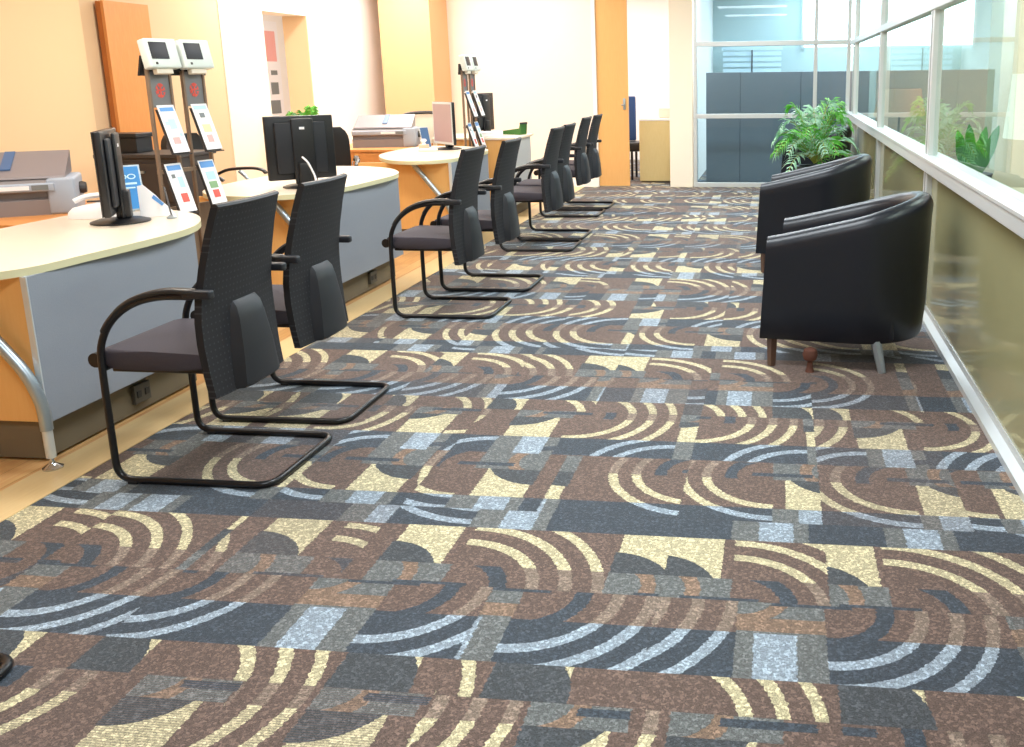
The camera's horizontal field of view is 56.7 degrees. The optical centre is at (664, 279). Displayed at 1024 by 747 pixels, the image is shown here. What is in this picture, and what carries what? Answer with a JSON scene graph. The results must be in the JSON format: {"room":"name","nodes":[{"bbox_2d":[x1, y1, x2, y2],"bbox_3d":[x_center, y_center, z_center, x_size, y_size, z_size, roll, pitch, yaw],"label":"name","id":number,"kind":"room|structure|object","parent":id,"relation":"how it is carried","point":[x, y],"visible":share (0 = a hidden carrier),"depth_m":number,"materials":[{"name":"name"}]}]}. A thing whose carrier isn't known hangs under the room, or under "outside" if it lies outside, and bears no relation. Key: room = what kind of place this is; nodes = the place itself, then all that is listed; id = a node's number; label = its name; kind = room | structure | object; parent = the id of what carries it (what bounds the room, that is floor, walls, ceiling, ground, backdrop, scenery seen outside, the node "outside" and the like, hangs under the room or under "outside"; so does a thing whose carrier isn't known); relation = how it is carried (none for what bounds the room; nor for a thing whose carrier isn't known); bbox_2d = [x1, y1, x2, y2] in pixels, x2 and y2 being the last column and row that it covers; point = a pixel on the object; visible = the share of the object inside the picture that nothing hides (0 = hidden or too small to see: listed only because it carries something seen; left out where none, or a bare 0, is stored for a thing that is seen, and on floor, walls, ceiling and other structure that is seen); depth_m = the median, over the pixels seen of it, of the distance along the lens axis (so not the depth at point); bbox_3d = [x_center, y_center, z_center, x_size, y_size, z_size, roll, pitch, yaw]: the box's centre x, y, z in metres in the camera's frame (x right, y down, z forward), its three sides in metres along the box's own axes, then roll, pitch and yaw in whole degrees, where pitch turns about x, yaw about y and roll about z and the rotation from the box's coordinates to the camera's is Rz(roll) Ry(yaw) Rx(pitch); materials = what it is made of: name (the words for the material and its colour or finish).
{"room":"bank branch","nodes":[
{"label":"bank branch","id":0,"kind":"room"},
{"bbox_2d":[78,0,235,184],"bbox_3d":[-4.729,-0.732,3.564,0.270,2.750,10.080,1,12,7],"label":"wall","id":1,"kind":"structure","parent":0,"point":[169,19],"depth_m":7.83,"materials":[{"name":"beige paint"}]},
{"bbox_2d":[0,0,99,200],"bbox_3d":[-4.260,-1.308,6.159,0.020,2.750,1.230,1,12,7],"label":"wall","id":2,"kind":"structure","parent":1,"relation":"attached to","point":[46,102],"depth_m":6.35,"materials":[{"name":"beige paint"}]},
{"bbox_2d":[262,14,290,115],"bbox_3d":[-5.871,-1.931,9.075,0.100,2.750,9.000,1,12,7],"label":"wall","id":3,"kind":"structure","parent":0,"point":[278,19],"depth_m":12.97,"materials":[{"name":"white paint"}]},
{"bbox_2d":[263,21,284,115],"bbox_3d":[-5.373,-2.836,12.584,0.006,1.300,0.670,1,12,7],"label":"poster","id":4,"kind":"object","parent":3,"relation":"attached to","point":[270,28],"visible":0.51,"depth_m":12.73,"materials":[{"name":"white paper"}]},
{"bbox_2d":[261,0,306,15],"bbox_3d":[-3.990,-3.056,9.365,0.270,0.720,0.900,1,12,7],"label":"lintel","id":5,"kind":"object","parent":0,"point":[269,7],"visible":0.8,"depth_m":9.46,"materials":[{"name":"white paint"}]},
{"bbox_2d":[0,187,583,521],"bbox_3d":[-3.861,-0.312,8.151,4.360,0.060,19.000,1,12,7],"label":"floor","id":6,"kind":"structure","parent":0,"point":[13,470],"depth_m":3.90,"materials":[{"name":"beige wood"}]},
{"bbox_2d":[0,201,94,228],"bbox_3d":[-3.408,0.008,4.830,0.970,0.730,0.865,1,12,7],"label":"countertop","id":7,"kind":"structure","parent":6,"relation":"on","point":[5,222],"depth_m":4.48,"materials":[{"name":"orange wood"}]},
{"bbox_2d":[0,150,86,217],"bbox_3d":[-3.277,-0.486,4.678,0.620,0.298,0.378,-7,14,-25],"label":"printer","id":8,"kind":"object","parent":7,"relation":"on","point":[32,183],"visible":0.97,"depth_m":4.62,"materials":[{"name":"grey plastic"}]},
{"bbox_2d":[0,150,71,179],"bbox_3d":[-3.316,-0.573,4.667,0.540,0.117,0.330,-7,14,-25],"label":"paper tray","id":9,"kind":"object","parent":8,"relation":"on","point":[25,165],"depth_m":4.70,"materials":[{"name":"grey"}]},
{"bbox_2d":[0,210,200,471],"bbox_3d":[-2.555,0.175,4.016,0.894,0.735,1.646,1,12,7],"label":"desk","id":10,"kind":"object","parent":6,"relation":"on","point":[61,278],"visible":0.9,"depth_m":3.56,"materials":[{"name":"laminate"}]},
{"bbox_2d":[68,192,116,218],"bbox_3d":[-2.743,-0.363,4.492,0.260,0.113,0.170,-5,13,-17],"label":"telephone","id":11,"kind":"object","parent":10,"relation":"on","point":[92,210],"visible":0.44,"depth_m":4.43,"materials":[{"name":"white plastic"}]},
{"bbox_2d":[89,127,150,225],"bbox_3d":[-2.548,-0.476,4.267,0.320,0.425,0.282,6,14,28],"label":"computer monitor","id":12,"kind":"object","parent":10,"relation":"on","point":[114,196],"visible":1,"depth_m":4.19,"materials":[{"name":"black plastic"}]},
{"bbox_2d":[123,164,142,210],"bbox_3d":[-2.713,-0.459,4.662,0.170,0.227,0.085,-11,16,-40],"label":"card","id":13,"kind":"object","parent":10,"relation":"on","point":[132,175],"visible":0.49,"depth_m":4.68,"materials":[{"name":"blue paper"}]},
{"bbox_2d":[137,185,175,216],"bbox_3d":[-2.446,-0.386,4.481,0.155,0.155,0.032,-8,14,-29],"label":"sign","id":14,"kind":"object","parent":10,"relation":"on","point":[150,205],"visible":0.9,"depth_m":4.46,"materials":[{"name":"white"}]},
{"bbox_2d":[163,187,176,218],"bbox_3d":[-2.360,-0.370,4.435,0.044,0.143,0.123,-7,14,-27],"label":"pen","id":15,"kind":"object","parent":10,"relation":"on","point":[171,216],"visible":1,"depth_m":4.42,"materials":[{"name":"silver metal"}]},
{"bbox_2d":[95,0,163,149],"bbox_3d":[-4.088,-1.139,7.233,0.063,1.955,0.500,1,12,7],"label":"panel","id":16,"kind":"object","parent":6,"relation":"on","point":[120,24],"visible":0.46,"depth_m":7.02,"materials":[{"name":"orange wood"}]},
{"bbox_2d":[93,150,215,206],"bbox_3d":[-3.399,-0.409,6.309,0.590,0.910,0.447,1,12,7],"label":"base cabinet","id":17,"kind":"object","parent":6,"relation":"on","point":[146,161],"visible":0.16,"depth_m":6.04,"materials":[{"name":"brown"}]},
{"bbox_2d":[119,132,152,152],"bbox_3d":[-3.565,-0.917,6.205,0.230,0.128,0.190,1,12,7],"label":"box","id":18,"kind":"object","parent":17,"relation":"on","point":[130,142],"visible":0.65,"depth_m":6.13,"materials":[{"name":"black plastic"}]},
{"bbox_2d":[138,55,223,265],"bbox_3d":[-2.548,-0.436,5.011,0.220,1.500,0.420,4,13,20],"label":"stand","id":19,"kind":"object","parent":6,"relation":"on","point":[159,88],"visible":0.41,"depth_m":4.93,"materials":[{"name":"grey"}]},
{"bbox_2d":[137,38,181,74],"bbox_3d":[-2.576,-1.139,4.746,0.082,0.179,0.192,4,13,20],"label":"display unit","id":20,"kind":"object","parent":19,"relation":"attached to","point":[161,56],"visible":1,"depth_m":4.71,"materials":[{"name":"white plastic"}]},
{"bbox_2d":[156,105,189,152],"bbox_3d":[-2.544,-0.783,4.814,0.081,0.240,0.104,4,13,20],"label":"brochure","id":21,"kind":"object","parent":19,"relation":"on","point":[168,115],"visible":1,"depth_m":4.81,"materials":[{"name":"white paper"}]},
{"bbox_2d":[164,163,196,211],"bbox_3d":[-2.540,-0.485,4.880,0.081,0.250,0.104,4,13,20],"label":"brochure","id":22,"kind":"object","parent":19,"relation":"on","point":[175,173],"visible":0.97,"depth_m":4.88,"materials":[{"name":"white paper"}]},
{"bbox_2d":[175,39,213,74],"bbox_3d":[-2.503,-1.184,4.944,0.082,0.179,0.192,4,13,20],"label":"display unit","id":23,"kind":"object","parent":19,"relation":"attached to","point":[195,57],"visible":0.96,"depth_m":4.92,"materials":[{"name":"white plastic"}]},
{"bbox_2d":[190,104,221,149],"bbox_3d":[-2.470,-0.827,5.012,0.081,0.240,0.104,4,13,20],"label":"brochure","id":24,"kind":"object","parent":19,"relation":"on","point":[201,112],"visible":1,"depth_m":5.01,"materials":[{"name":"white paper"}]},
{"bbox_2d":[197,159,226,203],"bbox_3d":[-2.466,-0.529,5.078,0.081,0.250,0.104,4,13,20],"label":"brochure","id":25,"kind":"object","parent":19,"relation":"on","point":[207,167],"visible":0.93,"depth_m":5.07,"materials":[{"name":"white paper"}]},
{"bbox_2d":[161,133,267,181],"bbox_3d":[-3.314,-0.590,6.938,0.620,0.989,0.625,1,12,7],"label":"office chair","id":26,"kind":"object","parent":6,"relation":"on","point":[197,144],"visible":0.22,"depth_m":7.05,"materials":[{"name":"black metal"}]},
{"bbox_2d":[217,0,271,181],"bbox_3d":[-4.072,-1.891,8.798,0.280,2.750,0.720,1,12,7],"label":"wall","id":27,"kind":"structure","parent":6,"relation":"on","point":[240,21],"depth_m":8.74,"materials":[{"name":"beige paint"}]},
{"bbox_2d":[199,166,402,301],"bbox_3d":[-2.289,-0.303,6.176,0.901,0.735,1.790,1,12,7],"label":"desk","id":28,"kind":"object","parent":6,"relation":"on","point":[371,201],"visible":0.48,"depth_m":5.91,"materials":[{"name":"laminate"}]},
{"bbox_2d":[262,115,336,188],"bbox_3d":[-2.206,-0.780,5.633,0.281,0.425,0.321,2,13,13],"label":"computer monitor","id":29,"kind":"object","parent":28,"relation":"on","point":[287,139],"visible":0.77,"depth_m":5.58,"materials":[{"name":"black plastic"}]},
{"bbox_2d":[301,156,316,179],"bbox_3d":[-2.083,-0.635,5.495,0.113,0.192,0.028,-1,12,-2],"label":"cable","id":30,"kind":"object","parent":28,"relation":"on","point":[302,157],"visible":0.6,"depth_m":5.48,"materials":[{"name":"white plastic"}]},
{"bbox_2d":[286,105,318,115],"bbox_3d":[-3.504,-1.161,9.221,0.488,1.131,0.416,1,12,7],"label":"plant","id":31,"kind":"object","parent":6,"relation":"on","point":[313,110],"visible":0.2,"depth_m":9.02,"materials":[{"name":"green plant"}]},
{"bbox_2d":[333,127,359,165],"bbox_3d":[-2.907,-0.812,7.928,0.625,0.989,0.620,-5,13,-20],"label":"office chair","id":32,"kind":"object","parent":6,"relation":"on","point":[341,139],"visible":0.17,"depth_m":7.67,"materials":[{"name":"black metal"}]},
{"bbox_2d":[350,143,432,165],"bbox_3d":[-2.826,-0.945,9.133,0.860,0.730,0.875,1,12,7],"label":"counter","id":33,"kind":"object","parent":6,"relation":"on","point":[366,155],"depth_m":8.66,"materials":[{"name":"orange wood"}]},
{"bbox_2d":[351,114,420,147],"bbox_3d":[-2.690,-1.452,9.038,0.620,0.298,0.378,-2,12,-7],"label":"printer","id":34,"kind":"object","parent":33,"relation":"on","point":[368,131],"visible":0.89,"depth_m":8.91,"materials":[{"name":"grey plastic"}]},
{"bbox_2d":[353,114,414,128],"bbox_3d":[-2.724,-1.541,9.039,0.540,0.117,0.330,-2,12,-7],"label":"paper tray","id":35,"kind":"object","parent":34,"relation":"on","point":[401,121],"depth_m":9.01,"materials":[{"name":"grey plastic"}]},
{"bbox_2d":[350,143,432,151],"bbox_3d":[-2.829,-1.292,9.069,0.860,0.025,0.850,1,12,7],"label":"countertop","id":36,"kind":"structure","parent":33,"relation":"on","point":[380,149],"depth_m":8.67,"materials":[{"name":"orange wood"}]},
{"bbox_2d":[377,0,451,114],"bbox_3d":[-3.055,-2.495,11.493,0.630,2.750,0.610,1,12,7],"label":"column","id":37,"kind":"structure","parent":6,"relation":"on","point":[413,33],"depth_m":11.17,"materials":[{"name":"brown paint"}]},
{"bbox_2d":[404,111,436,145],"bbox_3d":[-2.689,-1.315,10.085,0.625,1.039,0.638,-9,15,-32],"label":"cabinet","id":38,"kind":"object","parent":6,"relation":"on","point":[426,119],"visible":0.09,"depth_m":9.77,"materials":[{"name":"beige metal"}]},
{"bbox_2d":[358,146,490,230],"bbox_3d":[-2.032,-0.754,8.212,0.894,0.735,1.646,1,12,7],"label":"desk","id":39,"kind":"object","parent":6,"relation":"on","point":[426,175],"visible":0.37,"depth_m":7.55,"materials":[{"name":"laminate"}]},
{"bbox_2d":[419,139,428,148],"bbox_3d":[-2.183,-1.227,8.420,0.090,0.100,0.070,-4,13,-15],"label":"tissue box","id":40,"kind":"object","parent":39,"relation":"on","point":[423,145],"visible":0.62,"depth_m":8.39,"materials":[{"name":"beige"}]},
{"bbox_2d":[419,127,431,147],"bbox_3d":[-2.238,-1.329,8.675,0.090,0.192,0.070,-12,17,-42],"label":"card","id":41,"kind":"object","parent":39,"relation":"on","point":[424,133],"visible":0.7,"depth_m":8.67,"materials":[{"name":"blue paper"}]},
{"bbox_2d":[419,148,437,151],"bbox_3d":[-2.116,-1.163,8.312,0.160,0.020,0.110,-3,13,-10],"label":"paper sheet","id":42,"kind":"object","parent":39,"relation":"on","point":[422,149],"visible":1,"depth_m":8.26,"materials":[{"name":"white paper"}]},
{"bbox_2d":[432,102,461,149],"bbox_3d":[-2.006,-1.402,8.452,0.321,0.425,0.281,2,13,11],"label":"computer monitor","id":43,"kind":"object","parent":39,"relation":"on","point":[444,125],"visible":0.98,"depth_m":8.41,"materials":[{"name":"black plastic"}]},
{"bbox_2d":[458,64,486,148],"bbox_3d":[-1.869,-1.329,9.039,0.220,1.500,0.420,1,12,7],"label":"stand","id":44,"kind":"object","parent":6,"relation":"on","point":[465,78],"visible":0.37,"depth_m":8.88,"materials":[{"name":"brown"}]},
{"bbox_2d":[459,55,473,73],"bbox_3d":[-1.873,-2.033,8.773,0.082,0.179,0.192,1,12,7],"label":"display unit","id":45,"kind":"object","parent":44,"relation":"attached to","point":[465,60],"visible":1,"depth_m":8.70,"materials":[{"name":"white plastic"}]},
{"bbox_2d":[465,91,477,116],"bbox_3d":[-1.839,-1.678,8.847,0.081,0.240,0.104,1,12,7],"label":"brochure","id":46,"kind":"object","parent":44,"relation":"on","point":[467,92],"visible":1,"depth_m":8.84,"materials":[{"name":"white paper"}]},
{"bbox_2d":[467,123,478,146],"bbox_3d":[-1.835,-1.380,8.912,0.081,0.250,0.104,1,12,7],"label":"brochure","id":47,"kind":"object","parent":44,"relation":"on","point":[468,124],"visible":0.93,"depth_m":8.91,"materials":[{"name":"white paper"}]},
{"bbox_2d":[470,55,480,73],"bbox_3d":[-1.847,-2.079,8.982,0.082,0.179,0.192,1,12,7],"label":"display unit","id":48,"kind":"object","parent":44,"relation":"attached to","point":[474,58],"visible":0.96,"depth_m":8.95,"materials":[{"name":"white plastic"}]},
{"bbox_2d":[472,90,484,115],"bbox_3d":[-1.812,-1.724,9.056,0.081,0.240,0.104,1,12,7],"label":"brochure","id":49,"kind":"object","parent":44,"relation":"on","point":[474,91],"visible":1,"depth_m":9.05,"materials":[{"name":"white paper"}]},
{"bbox_2d":[474,121,486,146],"bbox_3d":[-1.809,-1.426,9.122,0.081,0.250,0.104,1,12,7],"label":"brochure","id":50,"kind":"object","parent":44,"relation":"on","point":[476,123],"visible":0.96,"depth_m":9.11,"materials":[{"name":"white paper"}]},
{"bbox_2d":[432,133,533,213],"bbox_3d":[-1.855,-1.099,9.645,0.860,0.790,0.700,1,12,7],"label":"desk","id":51,"kind":"object","parent":6,"relation":"on","point":[493,144],"depth_m":9.34,"materials":[{"name":"laminate"}]},
{"bbox_2d":[472,93,493,131],"bbox_3d":[-1.881,-1.714,9.606,0.281,0.425,0.321,-5,13,-21],"label":"computer monitor","id":52,"kind":"object","parent":51,"relation":"on","point":[486,123],"visible":0.47,"depth_m":9.58,"materials":[{"name":"black plastic"}]},
{"bbox_2d":[432,133,533,139],"bbox_3d":[-1.859,-1.473,9.563,0.860,0.025,0.700,1,12,7],"label":"countertop","id":53,"kind":"structure","parent":51,"relation":"on","point":[458,136],"depth_m":9.28,"materials":[{"name":"laminate"}]},
{"bbox_2d":[475,131,502,136],"bbox_3d":[-1.766,-1.464,9.337,0.260,0.050,0.200,-2,12,-4],"label":"paper sheet","id":54,"kind":"object","parent":51,"relation":"on","point":[484,133],"visible":0.68,"depth_m":9.24,"materials":[{"name":"white paper"}]},
{"bbox_2d":[503,122,526,134],"bbox_3d":[-1.571,-1.580,9.681,0.270,0.125,0.110,7,15,31],"label":"folder","id":55,"kind":"object","parent":51,"relation":"on","point":[522,129],"visible":0.97,"depth_m":9.62,"materials":[{"name":"green"}]},
{"bbox_2d":[305,0,385,143],"bbox_3d":[-3.809,-2.366,10.945,0.270,2.750,1.910,1,12,7],"label":"wall","id":56,"kind":"structure","parent":0,"point":[344,35],"depth_m":10.77,"materials":[{"name":"white paint"}]},
{"bbox_2d":[282,16,313,114],"bbox_3d":[-3.924,-1.808,10.090,0.268,2.030,0.015,1,12,7],"label":"trim","id":57,"kind":"structure","parent":56,"relation":"attached to","point":[295,30],"depth_m":9.97,"materials":[{"name":"brown paint"}]},
{"bbox_2d":[0,160,1023,746],"bbox_3d":[1.491,-0.232,7.501,6.055,0.060,19.000,1,12,7],"label":"floor","id":58,"kind":"structure","parent":0,"point":[593,510],"depth_m":2.80,"materials":[{"name":"carpet"}]},
{"bbox_2d":[0,653,13,679],"bbox_3d":[-1.899,0.495,1.956,0.642,0.978,0.502,1,12,7],"label":"chair","id":59,"kind":"object","parent":58,"relation":"on","point":[6,661],"visible":1,"depth_m":2.21,"materials":[{"name":"black"}]},
{"bbox_2d":[88,190,331,488],"bbox_3d":[-1.634,0.186,3.351,0.642,0.978,0.502,1,12,7],"label":"chair","id":60,"kind":"object","parent":58,"relation":"on","point":[231,339],"visible":1,"depth_m":3.22,"materials":[{"name":"black fabric"}]},
{"bbox_2d":[190,173,389,423],"bbox_3d":[-1.582,0.057,3.934,0.642,0.978,0.502,1,12,6],"label":"chair","id":61,"kind":"object","parent":58,"relation":"on","point":[310,301],"visible":0.63,"depth_m":3.82,"materials":[{"name":"black fabric"}]},
{"bbox_2d":[382,144,511,318],"bbox_3d":[-1.299,-0.302,5.553,0.642,0.978,0.502,1,12,7],"label":"chair","id":62,"kind":"object","parent":58,"relation":"on","point":[463,236],"visible":1,"depth_m":5.41,"materials":[{"name":"black fabric"}]},
{"bbox_2d":[430,137,543,291],"bbox_3d":[-1.186,-0.450,6.218,0.642,0.978,0.502,1,12,7],"label":"chair","id":63,"kind":"object","parent":58,"relation":"on","point":[502,219],"visible":0.77,"depth_m":6.09,"materials":[{"name":"black fabric"}]},
{"bbox_2d":[499,126,581,251],"bbox_3d":[-1.044,-0.755,7.598,0.642,0.978,0.502,1,12,7],"label":"chair","id":64,"kind":"object","parent":58,"relation":"on","point":[549,192],"visible":0.74,"depth_m":7.46,"materials":[{"name":"black fabric"}]},
{"bbox_2d":[515,122,591,239],"bbox_3d":[-1.000,-0.869,8.114,0.642,0.978,0.502,1,12,7],"label":"chair","id":65,"kind":"object","parent":58,"relation":"on","point":[564,171],"visible":0.46,"depth_m":8.01,"materials":[{"name":"black fabric"}]},
{"bbox_2d":[534,116,605,217],"bbox_3d":[-0.960,-1.152,9.398,0.642,0.978,0.502,1,12,7],"label":"chair","id":66,"kind":"object","parent":58,"relation":"on","point":[580,170],"visible":0.54,"depth_m":9.27,"materials":[{"name":"black"}]},
{"bbox_2d":[562,114,614,208],"bbox_3d":[-0.890,-1.276,9.961,0.642,0.978,0.502,1,12,7],"label":"chair","id":67,"kind":"object","parent":58,"relation":"on","point":[592,153],"visible":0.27,"depth_m":9.84,"materials":[{"name":"black"}]},
{"bbox_2d":[629,96,639,179],"bbox_3d":[-0.570,-1.935,12.654,0.520,1.100,0.460,1,12,7],"label":"chair","id":68,"kind":"object","parent":58,"relation":"on","point":[634,145],"visible":0.31,"depth_m":12.75,"materials":[{"name":"blue plastic"}]},
{"bbox_2d":[638,117,669,181],"bbox_3d":[-0.059,-1.736,12.365,0.510,0.825,0.520,1,12,7],"label":"file cabinet","id":69,"kind":"object","parent":58,"relation":"on","point":[654,132],"visible":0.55,"depth_m":12.13,"materials":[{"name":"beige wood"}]},
{"bbox_2d":[659,108,669,117],"bbox_3d":[0.020,-2.202,12.252,0.180,0.130,0.200,1,12,7],"label":"box","id":70,"kind":"object","parent":69,"relation":"on","point":[663,112],"visible":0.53,"depth_m":12.16,"materials":[{"name":"beige paint"}]},
{"bbox_2d":[668,0,693,186],"bbox_3d":[0.207,-2.534,11.495,0.285,2.750,0.240,1,12,7],"label":"column","id":71,"kind":"structure","parent":58,"relation":"on","point":[681,99],"depth_m":11.43,"materials":[{"name":"beige paint"}]},
{"bbox_2d":[693,0,852,186],"bbox_3d":[1.285,-2.496,11.266,1.884,2.750,0.070,1,12,7],"label":"window","id":72,"kind":"structure","parent":58,"relation":"on","point":[815,42],"depth_m":11.23,"materials":[{"name":"silver metal"}]},
{"bbox_2d":[706,71,851,181],"bbox_3d":[1.560,-1.966,11.984,2.060,1.400,0.050,1,12,7],"label":"partition","id":73,"kind":"object","parent":58,"relation":"on","point":[737,149],"visible":0.59,"depth_m":11.98,"materials":[{"name":"grey fabric"}]},
{"bbox_2d":[802,347,817,372],"bbox_3d":[0.681,0.374,4.372,0.072,0.118,0.072,1,12,7],"label":"stopper","id":74,"kind":"object","parent":58,"relation":"on","point":[810,354],"visible":1,"depth_m":4.35,"materials":[{"name":"brown wood"}]},
{"bbox_2d":[756,154,872,272],"bbox_3d":[1.084,-0.495,6.686,0.775,0.821,0.670,2,13,14],"label":"armchair","id":75,"kind":"object","parent":58,"relation":"on","point":[845,181],"visible":0.52,"depth_m":6.38,"materials":[{"name":"black leather"}]},
{"bbox_2d":[770,97,860,171],"bbox_3d":[1.354,-1.019,8.217,0.856,1.172,0.848,1,12,7],"label":"potted palm","id":76,"kind":"object","parent":58,"relation":"on","point":[815,148],"visible":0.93,"depth_m":8.04,"materials":[{"name":"green plant"}]},
{"bbox_2d":[795,164,817,168],"bbox_3d":[1.314,-0.720,8.240,0.330,0.580,0.330,1,12,7],"label":"pot","id":77,"kind":"object","parent":76,"relation":"on","point":[803,165],"depth_m":8.31,"materials":[{"name":"black plastic"}]},
{"bbox_2d":[781,125,851,172],"bbox_3d":[1.664,-1.294,10.288,0.775,0.821,0.670,1,12,7],"label":"potted plant","id":78,"kind":"object","parent":58,"relation":"on","point":[848,132],"visible":0.18,"depth_m":9.98,"materials":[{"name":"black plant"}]},
{"bbox_2d":[759,191,933,373],"bbox_3d":[0.901,-0.028,4.573,0.775,0.821,0.670,3,13,15],"label":"armchair","id":79,"kind":"object","parent":58,"relation":"on","point":[857,273],"visible":1,"depth_m":4.29,"materials":[{"name":"black leather"}]},
{"bbox_2d":[908,88,924,116],"bbox_3d":[2.309,-1.277,9.231,0.500,1.220,0.500,1,12,7],"label":"floor lamp","id":80,"kind":"object","parent":58,"relation":"on","point":[915,98],"visible":0.15,"depth_m":8.94,"materials":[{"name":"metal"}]},
{"bbox_2d":[845,0,1023,502],"bbox_3d":[1.412,-1.018,4.536,0.137,2.750,13.570,1,12,7],"label":"glass partition","id":81,"kind":"structure","parent":58,"relation":"on","point":[973,316],"depth_m":4.47,"materials":[{"name":"clear glass"}]},
{"bbox_2d":[955,123,999,177],"bbox_3d":[1.817,-0.386,5.516,0.246,1.085,0.243,1,12,7],"label":"potted plant","id":82,"kind":"object","parent":58,"relation":"on","point":[976,156],"visible":0.31,"depth_m":5.38,"materials":[{"name":"green plant"}]},
{"bbox_2d":[983,0,1023,187],"bbox_3d":[2.556,-1.501,6.674,0.380,2.750,0.400,1,12,7],"label":"column","id":83,"kind":"structure","parent":58,"relation":"on","point":[1006,48],"depth_m":6.59,"materials":[{"name":"beige paint"}]},
{"bbox_2d":[1011,187,1023,193],"bbox_3d":[2.309,0.159,3.771,1.620,0.760,2.600,1,12,7],"label":"meeting table","id":84,"kind":"object","parent":58,"relation":"on","point":[1021,190],"visible":0.02,"depth_m":4.93,"materials":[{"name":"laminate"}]},
{"bbox_2d":[1002,74,1023,139],"bbox_3d":[1.739,-0.644,4.284,0.350,0.600,0.350,1,12,7],"label":"table lamp","id":85,"kind":"object","parent":84,"relation":"on","point":[1014,120],"visible":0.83,"depth_m":4.20,"materials":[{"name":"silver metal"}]},
{"bbox_2d":[446,0,594,179],"bbox_3d":[-2.356,-2.563,11.767,2.950,2.750,0.120,1,12,7],"label":"wall","id":86,"kind":"structure","parent":0,"point":[534,56],"depth_m":11.59,"materials":[{"name":"beige paint"}]},
{"bbox_2d":[573,180,594,186],"bbox_3d":[-1.788,-1.242,11.921,1.820,0.090,0.012,1,12,7],"label":"baseboard","id":87,"kind":"structure","parent":86,"relation":"attached to","point":[591,183],"depth_m":11.82,"materials":[{"name":"white paint"}]},
{"bbox_2d":[590,0,629,186],"bbox_3d":[-0.677,-2.462,11.565,0.447,2.600,0.143,2,13,11],"label":"door","id":88,"kind":"structure","parent":86,"relation":"in","point":[609,37],"depth_m":11.55,"materials":[{"name":"orange paint"}]},
{"bbox_2d":[627,0,669,159],"bbox_3d":[-2.140,-3.400,15.559,5.900,2.750,0.100,1,12,7],"label":"wall","id":89,"kind":"structure","parent":0,"point":[647,20],"depth_m":15.21,"materials":[{"name":"white paint"}]},
{"bbox_2d":[697,0,712,179],"bbox_3d":[0.521,-2.952,13.381,0.120,2.750,3.670,1,12,7],"label":"wall","id":90,"kind":"structure","parent":0,"point":[704,7],"depth_m":13.02,"materials":[{"name":"white paint"}]},
{"bbox_2d":[713,0,991,72],"bbox_3d":[3.085,-3.256,14.629,4.700,2.750,0.100,1,12,7],"label":"wall","id":91,"kind":"structure","parent":0,"point":[733,20],"depth_m":14.59,"materials":[{"name":"grey paint"}]},
{"bbox_2d":[722,46,782,71],"bbox_3d":[1.353,-3.348,14.461,0.940,0.540,0.065,1,12,7],"label":"window blind","id":92,"kind":"object","parent":91,"relation":"attached to","point":[751,53],"visible":0.79,"depth_m":14.42,"materials":[{"name":"blue"}]},
{"bbox_2d":[801,0,977,48],"bbox_3d":[3.436,-4.075,14.306,2.630,0.960,0.050,1,12,7],"label":"window","id":93,"kind":"structure","parent":91,"relation":"in","point":[960,20],"depth_m":14.35,"materials":[{"name":"white"}]},
{"bbox_2d":[907,69,987,161],"bbox_3d":[3.685,-1.766,10.963,2.380,1.400,0.100,1,12,7],"label":"wall","id":94,"kind":"structure","parent":0,"point":[963,91],"depth_m":10.88,"materials":[{"name":"beige paint"}]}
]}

